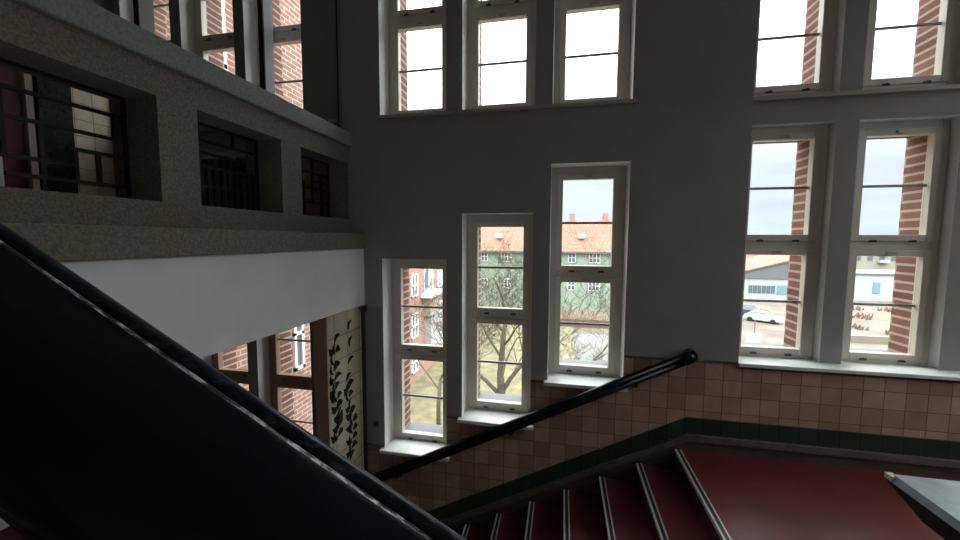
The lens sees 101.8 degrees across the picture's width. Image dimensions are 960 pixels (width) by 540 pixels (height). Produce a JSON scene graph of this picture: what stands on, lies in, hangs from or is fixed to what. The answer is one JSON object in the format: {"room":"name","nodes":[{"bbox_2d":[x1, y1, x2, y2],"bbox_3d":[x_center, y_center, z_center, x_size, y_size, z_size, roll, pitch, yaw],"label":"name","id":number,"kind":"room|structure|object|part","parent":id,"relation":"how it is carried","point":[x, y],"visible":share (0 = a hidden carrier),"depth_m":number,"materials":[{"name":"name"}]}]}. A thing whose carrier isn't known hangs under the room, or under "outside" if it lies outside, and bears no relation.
{"room":"stairwell","nodes":[
{"label":"stairwell","id":0,"kind":"room"},
{"bbox_2d":[88,0,108,10],"bbox_3d":[-4.922,-0.152,0.758,0.450,7.030,7.880,1,5,12],"label":"wall","id":1,"kind":"structure","parent":0,"point":[104,4],"depth_m":4.08,"materials":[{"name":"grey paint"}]},
{"bbox_2d":[0,66,39,189],"bbox_3d":[-4.130,-1.444,3.119,0.080,2.320,0.810,1,5,12],"label":"door","id":2,"kind":"structure","parent":1,"relation":"in","point":[20,135],"depth_m":3.44,"materials":[{"name":"dark red paint"},{"name":"white paint"}]},
{"bbox_3d":[-4.052,-1.472,3.490,0.080,2.320,0.050,1,5,12],"label":"frame","id":3,"kind":"part","parent":2,"relation":"part of","materials":[{"name":"black"}]},
{"bbox_2d":[31,75,78,193],"bbox_3d":[-4.010,-1.561,3.659,0.090,2.470,0.250,1,5,12],"label":"trim","id":4,"kind":"structure","parent":1,"relation":"attached to","point":[56,141],"depth_m":3.66,"materials":[{"name":"green tile"}]},
{"bbox_2d":[71,88,115,196],"bbox_3d":[-3.968,-1.464,4.016,0.030,2.220,0.450,1,5,12],"label":"wall tiles","id":5,"kind":"object","parent":1,"relation":"attached to","point":[83,120],"depth_m":3.99,"materials":[{"name":"beige tile"}]},
{"bbox_2d":[60,248,364,357],"bbox_3d":[-1.589,0.166,2.402,0.413,0.540,2.790,1,5,12],"label":"beam","id":6,"kind":"structure","parent":0,"point":[209,305],"depth_m":2.22,"materials":[{"name":"white paint"}]},
{"bbox_2d":[0,0,365,261],"bbox_3d":[-1.591,-0.636,2.338,0.464,1.066,2.792,1,5,12],"label":"balustrade","id":7,"kind":"object","parent":6,"relation":"on","point":[160,93],"visible":1,"depth_m":1.96,"materials":[{"name":"concrete"}]},
{"bbox_2d":[0,58,131,198],"bbox_3d":[-1.848,-0.578,1.653,0.017,0.515,0.651,1,5,12],"label":"grille","id":8,"kind":"object","parent":7,"relation":"attached to","point":[41,159],"depth_m":1.74,"materials":[{"name":"black metal"}]},
{"bbox_2d":[197,121,259,210],"bbox_3d":[-1.670,-0.644,2.499,0.017,0.515,0.649,1,5,12],"label":"grille","id":9,"kind":"object","parent":7,"relation":"attached to","point":[255,179],"depth_m":2.59,"materials":[{"name":"black metal"}]},
{"bbox_2d":[301,155,329,216],"bbox_3d":[-1.490,-0.710,3.351,0.017,0.515,0.665,1,5,12],"label":"grille","id":10,"kind":"object","parent":7,"relation":"attached to","point":[327,165],"depth_m":3.53,"materials":[{"name":"black metal"}]},
{"bbox_2d":[313,305,367,471],"bbox_3d":[-1.224,1.760,3.547,0.148,2.814,0.621,1,5,12],"label":"decorative panel","id":11,"kind":"object","parent":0,"point":[339,338],"visible":0.74,"depth_m":3.39,"materials":[{"name":"beige tile"}]},
{"bbox_2d":[109,0,959,446],"bbox_3d":[0.385,-0.345,3.520,9.300,7.030,0.280,1,5,12],"label":"wall","id":12,"kind":"structure","parent":0,"point":[684,147],"depth_m":3.20,"materials":[{"name":"grey paint"}]},
{"bbox_2d":[153,4,170,41],"bbox_3d":[-3.425,-2.441,4.363,0.630,1.920,0.322,1,5,12],"label":"window","id":13,"kind":"structure","parent":12,"relation":"in","point":[162,5],"depth_m":4.22,"materials":[{"name":"beige paint"}]},
{"bbox_2d":[194,0,233,127],"bbox_3d":[-2.681,-2.425,4.207,0.630,1.920,0.322,1,5,12],"label":"window","id":14,"kind":"structure","parent":12,"relation":"in","point":[206,44],"depth_m":4.10,"materials":[{"name":"beige paint"}]},
{"bbox_3d":[-2.703,-2.843,4.062,0.532,0.863,0.066,1,5,12],"label":"sash","id":15,"kind":"part","parent":14,"relation":"part of","materials":[{"name":"beige paint"}]},
{"bbox_3d":[-2.707,-1.936,4.134,0.532,0.843,0.066,1,5,12],"label":"sash","id":16,"kind":"part","parent":14,"relation":"part of","materials":[{"name":"beige paint"}]},
{"bbox_2d":[212,351,248,383],"bbox_3d":[-2.699,1.183,4.493,0.630,1.860,0.322,1,5,12],"label":"window","id":17,"kind":"structure","parent":12,"relation":"in","point":[240,376],"depth_m":4.37,"materials":[{"name":"brown paint"}]},
{"bbox_3d":[-2.720,0.741,4.346,0.532,0.853,0.066,1,5,12],"label":"sash","id":18,"kind":"part","parent":17,"relation":"part of","materials":[{"name":"brown paint"}]},
{"bbox_3d":[-2.724,1.641,4.417,0.532,0.858,0.066,1,5,12],"label":"sash","id":19,"kind":"part","parent":17,"relation":"part of","materials":[{"name":"brown paint"}]},
{"bbox_2d":[201,148,320,216],"bbox_3d":[-2.767,-0.792,4.039,2.900,0.890,0.015,1,5,12],"label":"wall tiles","id":20,"kind":"structure","parent":12,"relation":"attached to","point":[311,209],"depth_m":3.80,"materials":[{"name":"tile"}]},
{"bbox_2d":[199,119,337,131],"bbox_3d":[-2.749,-1.439,4.056,2.900,0.027,0.205,1,5,12],"label":"sill","id":21,"kind":"structure","parent":12,"relation":"attached to","point":[332,121],"depth_m":3.68,"materials":[{"name":"beige"}]},
{"bbox_2d":[255,0,301,86],"bbox_3d":[-1.947,-2.410,4.054,0.630,1.920,0.322,1,5,12],"label":"window","id":22,"kind":"structure","parent":12,"relation":"in","point":[289,34],"depth_m":3.93,"materials":[{"name":"beige paint"}]},
{"bbox_3d":[-1.969,-2.827,3.909,0.532,0.863,0.066,1,5,12],"label":"sash","id":23,"kind":"part","parent":22,"relation":"part of","materials":[{"name":"beige paint"}]},
{"bbox_3d":[-1.973,-1.920,3.981,0.532,0.843,0.066,1,5,12],"label":"sash","id":24,"kind":"part","parent":22,"relation":"part of","materials":[{"name":"beige paint"}]},
{"bbox_2d":[268,333,312,423],"bbox_3d":[-1.965,1.199,4.340,0.630,1.860,0.322,1,5,12],"label":"window","id":25,"kind":"structure","parent":12,"relation":"in","point":[278,380],"depth_m":4.23,"materials":[{"name":"brown paint"}]},
{"bbox_3d":[-1.986,0.756,4.193,0.532,0.853,0.066,1,5,12],"label":"sash","id":26,"kind":"part","parent":25,"relation":"part of","materials":[{"name":"brown paint"}]},
{"bbox_3d":[-1.990,1.656,4.264,0.532,0.858,0.066,1,5,12],"label":"sash","id":27,"kind":"part","parent":25,"relation":"part of","materials":[{"name":"brown paint"}]},
{"bbox_2d":[335,0,339,126],"bbox_3d":[-1.303,-0.382,3.883,0.025,7.030,0.260,1,5,12],"label":"trim","id":28,"kind":"structure","parent":12,"relation":"attached to","point":[335,0],"depth_m":3.63,"materials":[{"name":"black rubber"}]},
{"bbox_2d":[337,0,342,128],"bbox_3d":[-1.276,-0.381,3.870,0.035,7.030,0.275,1,5,12],"label":"trim","id":29,"kind":"structure","parent":12,"relation":"attached to","point":[338,1],"depth_m":3.62,"materials":[{"name":"grey paint"}]},
{"bbox_2d":[372,418,380,427],"bbox_3d":[-1.008,1.496,3.806,0.090,0.090,0.016,1,5,12],"label":"wall switch","id":30,"kind":"object","parent":12,"relation":"attached to","point":[376,423],"visible":1,"depth_m":3.80,"materials":[{"name":"grey paint"}]},
{"bbox_2d":[379,259,449,461],"bbox_3d":[-0.570,0.818,3.892,0.693,1.877,0.565,1,5,12],"label":"window","id":31,"kind":"structure","parent":12,"relation":"in","point":[418,439],"depth_m":3.89,"materials":[{"name":"beige paint"}]},
{"bbox_3d":[-0.603,1.748,3.830,0.693,0.032,0.290,1,5,12],"label":"sill","id":32,"kind":"part","parent":31,"relation":"part of","materials":[{"name":"white stone"}]},
{"bbox_3d":[-0.568,0.366,3.864,0.532,0.861,0.066,1,5,12],"label":"sash","id":33,"kind":"part","parent":31,"relation":"part of","materials":[{"name":"beige paint"}]},
{"bbox_3d":[-0.572,1.277,3.936,0.532,0.863,0.066,1,5,12],"label":"sash","id":34,"kind":"part","parent":31,"relation":"part of","materials":[{"name":"beige paint"}]},
{"bbox_3d":[-0.540,1.691,4.131,0.476,0.021,0.219,1,5,12],"label":"sill","id":35,"kind":"part","parent":31,"relation":"part of","materials":[{"name":"grey"}]},
{"bbox_2d":[388,0,445,113],"bbox_3d":[-0.531,-2.380,3.758,0.630,1.920,0.322,1,5,12],"label":"window","id":36,"kind":"structure","parent":12,"relation":"in","point":[427,18],"depth_m":3.67,"materials":[{"name":"beige paint"}]},
{"bbox_3d":[-0.552,-2.797,3.613,0.532,0.843,0.066,1,5,12],"label":"sash","id":37,"kind":"part","parent":36,"relation":"part of","materials":[{"name":"beige paint"}]},
{"bbox_2d":[457,214,533,430],"bbox_3d":[0.191,0.436,3.701,0.693,1.907,0.565,1,5,12],"label":"window","id":38,"kind":"structure","parent":12,"relation":"in","point":[488,409],"depth_m":3.68,"materials":[{"name":"beige paint"}]},
{"bbox_3d":[0.158,1.381,3.641,0.693,0.032,0.290,1,5,12],"label":"sill","id":39,"kind":"part","parent":38,"relation":"part of","materials":[{"name":"white stone"}]},
{"bbox_3d":[0.221,1.304,3.940,0.476,0.021,0.219,1,5,12],"label":"sill","id":40,"kind":"part","parent":38,"relation":"part of","materials":[{"name":"grey"}]},
{"bbox_3d":[0.189,0.890,3.745,0.532,0.863,0.066,1,5,12],"label":"sash","id":41,"kind":"part","parent":38,"relation":"part of","materials":[{"name":"beige paint"}]},
{"bbox_3d":[0.193,-0.021,3.673,0.532,0.861,0.066,1,5,12],"label":"sash","id":42,"kind":"part","parent":38,"relation":"part of","materials":[{"name":"beige paint"}]},
{"bbox_2d":[468,0,536,108],"bbox_3d":[0.228,-2.363,3.599,0.630,1.920,0.322,1,5,12],"label":"window","id":43,"kind":"structure","parent":12,"relation":"in","point":[484,11],"depth_m":3.49,"materials":[{"name":"beige paint"}]},
{"bbox_3d":[0.206,-2.781,3.454,0.532,0.843,0.066,1,5,12],"label":"sash","id":44,"kind":"part","parent":43,"relation":"part of","materials":[{"name":"beige paint"}]},
{"bbox_2d":[376,98,637,118],"bbox_3d":[0.177,-1.376,3.431,2.235,0.026,0.233,1,5,12],"label":"sill","id":45,"kind":"structure","parent":12,"relation":"attached to","point":[622,101],"depth_m":3.30,"materials":[{"name":"beige"}]},
{"bbox_2d":[367,355,737,446],"bbox_3d":[0.375,1.224,3.492,3.414,1.054,0.018,1,5,12],"label":"trim","id":46,"kind":"structure","parent":12,"relation":"attached to","point":[710,361],"depth_m":3.24,"materials":[{"name":"brown tile"}]},
{"bbox_2d":[553,0,631,103],"bbox_3d":[0.987,-2.347,3.441,0.630,1.920,0.322,1,5,12],"label":"window","id":47,"kind":"structure","parent":12,"relation":"in","point":[562,7],"depth_m":3.34,"materials":[{"name":"beige paint"}]},
{"bbox_2d":[367,357,959,511],"bbox_3d":[1.798,1.969,3.254,6.330,2.472,0.012,1,5,12],"label":"wall tiles","id":48,"kind":"structure","parent":12,"relation":"attached to","point":[706,390],"depth_m":3.21,"materials":[{"name":"brown tile"}]},
{"bbox_2d":[427,417,959,520],"bbox_3d":[1.858,2.038,3.233,6.200,1.658,0.014,1,5,12],"label":"trim","id":49,"kind":"structure","parent":12,"relation":"attached to","point":[934,448],"depth_m":3.16,"materials":[{"name":"green tile"}]},
{"bbox_2d":[440,433,959,534],"bbox_3d":[1.854,2.347,3.243,6.200,1.908,0.043,1,5,12],"label":"baseboard","id":50,"kind":"structure","parent":12,"relation":"attached to","point":[627,471],"depth_m":3.23,"materials":[{"name":"tile"}]},
{"bbox_2d":[739,125,828,359],"bbox_3d":[2.432,-0.215,3.303,0.630,1.875,0.322,1,5,12],"label":"window","id":51,"kind":"structure","parent":12,"relation":"in","point":[807,245],"depth_m":3.14,"materials":[{"name":"beige paint"}]},
{"bbox_3d":[2.438,0.673,3.424,0.476,0.021,0.219,1,5,12],"label":"sill","id":52,"kind":"part","parent":51,"relation":"part of","materials":[{"name":"grey"}]},
{"bbox_3d":[2.406,0.258,3.229,0.532,0.865,0.066,1,5,12],"label":"sash","id":53,"kind":"part","parent":51,"relation":"part of","materials":[{"name":"beige paint"}]},
{"bbox_3d":[2.411,-0.662,3.156,0.532,0.846,0.066,1,5,12],"label":"sash","id":54,"kind":"part","parent":51,"relation":"part of","materials":[{"name":"beige paint"}]},
{"bbox_3d":[2.407,-1.055,3.086,0.065,0.016,0.012,1,5,12],"label":"handle","id":55,"kind":"part","parent":51,"relation":"part of","materials":[{"name":"grey metal"}]},
{"bbox_2d":[754,0,837,96],"bbox_3d":[2.442,-2.314,3.137,0.630,1.925,0.322,1,5,12],"label":"window","id":56,"kind":"structure","parent":12,"relation":"in","point":[827,19],"depth_m":3.02,"materials":[{"name":"beige paint"}]},
{"bbox_2d":[737,355,959,380],"bbox_3d":[3.177,0.764,2.960,2.270,0.030,0.245,1,5,12],"label":"sill","id":57,"kind":"structure","parent":12,"relation":"attached to","point":[891,370],"depth_m":2.99,"materials":[{"name":"white stone"}]},
{"bbox_2d":[753,84,959,101],"bbox_3d":[3.200,-1.311,2.859,2.270,0.028,0.115,1,5,12],"label":"sill","id":58,"kind":"structure","parent":12,"relation":"attached to","point":[949,86],"depth_m":2.89,"materials":[{"name":"beige"}]},
{"bbox_2d":[841,119,950,365],"bbox_3d":[3.191,-0.199,3.144,0.630,1.875,0.322,1,5,12],"label":"window","id":59,"kind":"structure","parent":12,"relation":"in","point":[924,246],"depth_m":2.99,"materials":[{"name":"beige paint"}]},
{"bbox_3d":[3.198,0.689,3.265,0.476,0.021,0.219,1,5,12],"label":"sill","id":60,"kind":"part","parent":59,"relation":"part of","materials":[{"name":"grey"}]},
{"bbox_3d":[3.166,0.274,3.070,0.532,0.865,0.066,1,5,12],"label":"sash","id":61,"kind":"part","parent":59,"relation":"part of","materials":[{"name":"beige paint"}]},
{"bbox_3d":[3.170,-0.645,2.997,0.532,0.846,0.066,1,5,12],"label":"sash","id":62,"kind":"part","parent":59,"relation":"part of","materials":[{"name":"beige paint"}]},
{"bbox_3d":[3.166,-1.039,2.927,0.065,0.016,0.012,1,5,12],"label":"handle","id":63,"kind":"part","parent":59,"relation":"part of","materials":[{"name":"beige"}]},
{"bbox_2d":[862,0,959,89],"bbox_3d":[3.201,-2.297,2.978,0.630,1.925,0.322,1,5,12],"label":"window","id":64,"kind":"structure","parent":12,"relation":"in","point":[948,34],"depth_m":2.88,"materials":[{"name":"beige paint"}]},
{"bbox_2d":[153,0,940,428],"bbox_3d":[0.744,2.619,3.925,9.240,16.400,0.205,1,5,12],"label":"wall","id":65,"kind":"structure","parent":0,"point":[928,10],"depth_m":3.26,"materials":[{"name":"red brick"}]},
{"bbox_2d":[677,449,959,539],"bbox_3d":[2.740,1.801,0.435,3.340,0.200,5.100,1,5,12],"label":"floor","id":66,"kind":"structure","parent":0,"point":[754,498],"depth_m":2.58,"materials":[{"name":"red"}]},
{"bbox_2d":[0,518,25,539],"bbox_3d":[-0.436,1.064,-0.436,2.969,1.778,2.188,1,5,12],"label":"staircase","id":67,"kind":"structure","parent":66,"relation":"on","point":[7,532],"depth_m":0.66,"materials":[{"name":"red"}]},
{"bbox_2d":[0,222,466,539],"bbox_3d":[-0.261,0.436,0.335,2.870,2.196,0.129,1,5,12],"label":"handrail","id":68,"kind":"object","parent":67,"relation":"on","point":[111,428],"visible":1,"depth_m":0.30,"materials":[{"name":"blue paint"}]},
{"bbox_2d":[884,472,959,539],"bbox_3d":[2.162,1.272,1.072,1.154,0.750,0.986,1,5,12],"label":"table","id":69,"kind":"object","parent":66,"relation":"on","point":[936,502],"visible":1,"depth_m":1.49,"materials":[{"name":"wood"},{"name":"grey laminate top"}]},
{"bbox_3d":[-3.284,0.000,0.302,2.948,0.105,7.640,1,5,12],"label":"floor","id":70,"kind":"structure","parent":0,"visible":0},
{"bbox_2d":[133,0,154,33],"bbox_3d":[-3.399,-2.135,3.982,0.059,3.570,0.162,1,5,12],"label":"post","id":71,"kind":"object","parent":70,"relation":"on","point":[143,10],"visible":0.02,"depth_m":3.93,"materials":[{"name":"white paint"}]},
{"bbox_2d":[201,151,246,209],"bbox_3d":[-2.692,-0.755,3.957,1.280,0.830,0.110,1,5,12],"label":"radiator","id":72,"kind":"object","parent":70,"relation":"on","point":[207,160],"visible":0.12,"depth_m":3.87,"materials":[{"name":"grey metal"}]},
{"bbox_2d":[257,0,274,93],"bbox_3d":[-2.017,-2.105,3.683,0.059,3.570,0.132,1,5,12],"label":"post","id":73,"kind":"object","parent":70,"relation":"on","point":[264,7],"visible":0.29,"depth_m":3.65,"materials":[{"name":"white paint"}]},
{"bbox_3d":[-2.056,3.500,0.297,6.000,0.150,7.600,1,5,12],"label":"floor","id":74,"kind":"structure","parent":0,"visible":0},
{"bbox_2d":[461,449,731,539],"bbox_3d":[0.088,2.450,2.732,2.818,1.898,1.694,1,5,12],"label":"staircase","id":75,"kind":"structure","parent":74,"relation":"on","point":[663,503],"depth_m":2.99,"materials":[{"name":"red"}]},
{"label":"outside","id":76,"kind":"structure","parent":0,"visible":0},
{"bbox_2d":[572,301,891,349],"bbox_3d":[92.445,-4.039,197.497,500.000,0.001,416.000,1,5,12],"label":"ground","id":77,"kind":"structure","parent":76,"point":[880,321],"depth_m":50.95,"materials":[{"name":"beige"}]},
{"bbox_2d":[481,213,611,318],"bbox_3d":[10.063,-1.095,60.274,28.000,15.000,13.080,1,5,12],"label":"building","id":78,"kind":"structure","parent":77,"relation":"on","point":[489,235],"depth_m":55.29,"materials":[{"name":"green"}]},
{"bbox_3d":[0.622,-1.937,56.083,0.960,1.310,0.030,1,5,12],"label":"pane","id":79,"kind":"part","parent":78,"relation":"part of","materials":[{"name":"grey"}]},
{"bbox_3d":[12.593,2.107,53.878,0.960,1.310,0.030,1,5,12],"label":"pane","id":80,"kind":"part","parent":78,"relation":"part of","materials":[{"name":"grey"}]},
{"bbox_3d":[12.611,-1.681,53.578,0.960,1.310,0.030,1,5,12],"label":"pane","id":81,"kind":"part","parent":78,"relation":"part of","materials":[{"name":"grey"}]},
{"bbox_3d":[15.529,2.170,53.265,1.460,1.310,0.030,1,5,12],"label":"pane","id":82,"kind":"part","parent":78,"relation":"part of","materials":[{"name":"grey"}]},
{"bbox_3d":[15.547,-1.619,52.965,1.460,1.310,0.030,1,5,12],"label":"pane","id":83,"kind":"part","parent":78,"relation":"part of","materials":[{"name":"grey"}]},
{"bbox_2d":[746,321,760,341],"bbox_3d":[29.207,6.689,41.676,1.400,2.600,0.210,1,5,12],"label":"sign post","id":84,"kind":"object","parent":77,"relation":"on","point":[754,337],"visible":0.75,"depth_m":41.63,"materials":[{"name":"grey metal"}]},
{"bbox_2d":[743,305,768,313],"bbox_3d":[40.169,6.038,57.797,1.800,1.442,4.233,-4,6,-41],"label":"car","id":85,"kind":"object","parent":77,"relation":"on","point":[746,308],"visible":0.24,"depth_m":57.44,"materials":[{"name":"grey paint"}]},
{"bbox_2d":[743,310,782,323],"bbox_3d":[38.735,6.378,53.411,1.800,1.442,4.233,-4,6,-41],"label":"car","id":86,"kind":"object","parent":77,"relation":"on","point":[760,315],"visible":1,"depth_m":52.92,"materials":[{"name":"white paint"}]},
{"bbox_2d":[744,255,788,299],"bbox_3d":[50.237,0.899,80.605,21.400,8.200,14.600,1,5,12],"label":"building","id":87,"kind":"structure","parent":77,"relation":"on","point":[766,276],"depth_m":73.02,"materials":[{"name":"grey"}]},
{"bbox_3d":[56.389,3.682,72.429,2.300,1.600,0.150,1,5,12],"label":"glazed door","id":88,"kind":"part","parent":87,"relation":"part of","materials":[{"name":"teal glass"}]},
{"bbox_2d":[850,335,888,343],"bbox_3d":[41.479,7.562,42.793,8.000,0.800,0.400,1,5,12],"label":"wall","id":89,"kind":"structure","parent":77,"relation":"on","point":[854,338],"depth_m":42.42,"materials":[{"name":"concrete"}]},
{"bbox_2d":[852,305,890,334],"bbox_3d":[58.531,6.240,57.244,26.657,1.319,26.648,1,5,12],"label":"brushwood","id":90,"kind":"object","parent":77,"relation":"on","point":[858,308],"visible":0.02,"depth_m":56.03,"materials":[{"name":"brown plant"}]},
{"bbox_2d":[854,269,894,301],"bbox_3d":[77.379,2.829,77.191,28.400,5.150,12.400,1,5,12],"label":"building","id":91,"kind":"structure","parent":77,"relation":"on","point":[870,284],"depth_m":72.12,"materials":[{"name":"grey paint"}]},
{"bbox_2d":[856,256,895,269],"bbox_3d":[111.110,-2.030,106.092,42.000,10.600,15.000,1,5,12],"label":"building","id":92,"kind":"structure","parent":77,"relation":"on","point":[863,262],"depth_m":101.18,"materials":[{"name":"beige paint"}]},
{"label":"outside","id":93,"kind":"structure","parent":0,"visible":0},
{"bbox_2d":[410,324,574,424],"bbox_3d":[-8.039,8.558,32.085,31.500,0.030,50.000,1,5,12],"label":"ground","id":94,"kind":"structure","parent":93,"point":[423,410],"depth_m":31.63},
{"bbox_2d":[165,0,312,434],"bbox_3d":[-5.423,1.806,7.484,4.400,17.400,4.300,1,5,12],"label":"building","id":95,"kind":"structure","parent":94,"relation":"on","point":[290,9],"depth_m":6.85,"materials":[{"name":"red brick"}]},
{"bbox_3d":[-3.297,0.825,7.021,0.030,1.910,0.220,1,5,12],"label":"pane","id":96,"kind":"part","parent":95,"relation":"part of","materials":[{"name":"grey glass"}]},
{"bbox_2d":[409,269,442,385],"bbox_3d":[-8.301,-1.385,34.950,10.400,19.400,23.800,1,5,12],"label":"building","id":97,"kind":"structure","parent":94,"relation":"on","point":[416,276],"depth_m":31.80,"materials":[{"name":"red brick"}]},
{"bbox_3d":[-5.033,1.170,29.798,0.030,1.710,1.260,1,5,12],"label":"pane","id":98,"kind":"part","parent":97,"relation":"part of","materials":[{"name":"grey"}]},
{"bbox_2d":[410,278,500,424],"bbox_3d":[-2.572,4.834,21.572,8.211,9.167,5.569,2,5,22],"label":"bare tree","id":99,"kind":"object","parent":94,"relation":"on","point":[438,405],"visible":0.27,"depth_m":21.35,"materials":[{"name":"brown plant"}]},
{"bbox_2d":[412,230,609,393],"bbox_3d":[1.414,4.178,15.492,8.399,11.484,6.318,2,5,25],"label":"bare tree","id":100,"kind":"object","parent":94,"relation":"on","point":[501,388],"visible":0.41,"depth_m":15.35,"materials":[{"name":"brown plant"}]},
{"bbox_2d":[560,317,608,328],"bbox_3d":[7.994,6.639,51.158,23.000,1.000,1.100,1,5,12],"label":"hedge","id":101,"kind":"object","parent":94,"relation":"on","point":[572,319],"visible":0.02,"depth_m":49.62,"materials":[{"name":"plant"}]},
{"bbox_2d":[559,226,610,360],"bbox_3d":[5.991,3.692,19.226,6.805,11.896,7.660,0,5,-1],"label":"bare tree","id":102,"kind":"object","parent":94,"relation":"on","point":[607,311],"visible":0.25,"depth_m":19.48,"materials":[{"name":"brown plant"}]},
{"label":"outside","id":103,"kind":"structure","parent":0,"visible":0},
{"bbox_2d":[573,333,607,361],"bbox_3d":[15.424,9.261,24.636,17.500,0.030,41.000,1,5,12],"label":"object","id":104,"kind":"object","parent":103,"point":[593,340],"depth_m":41.38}
]}

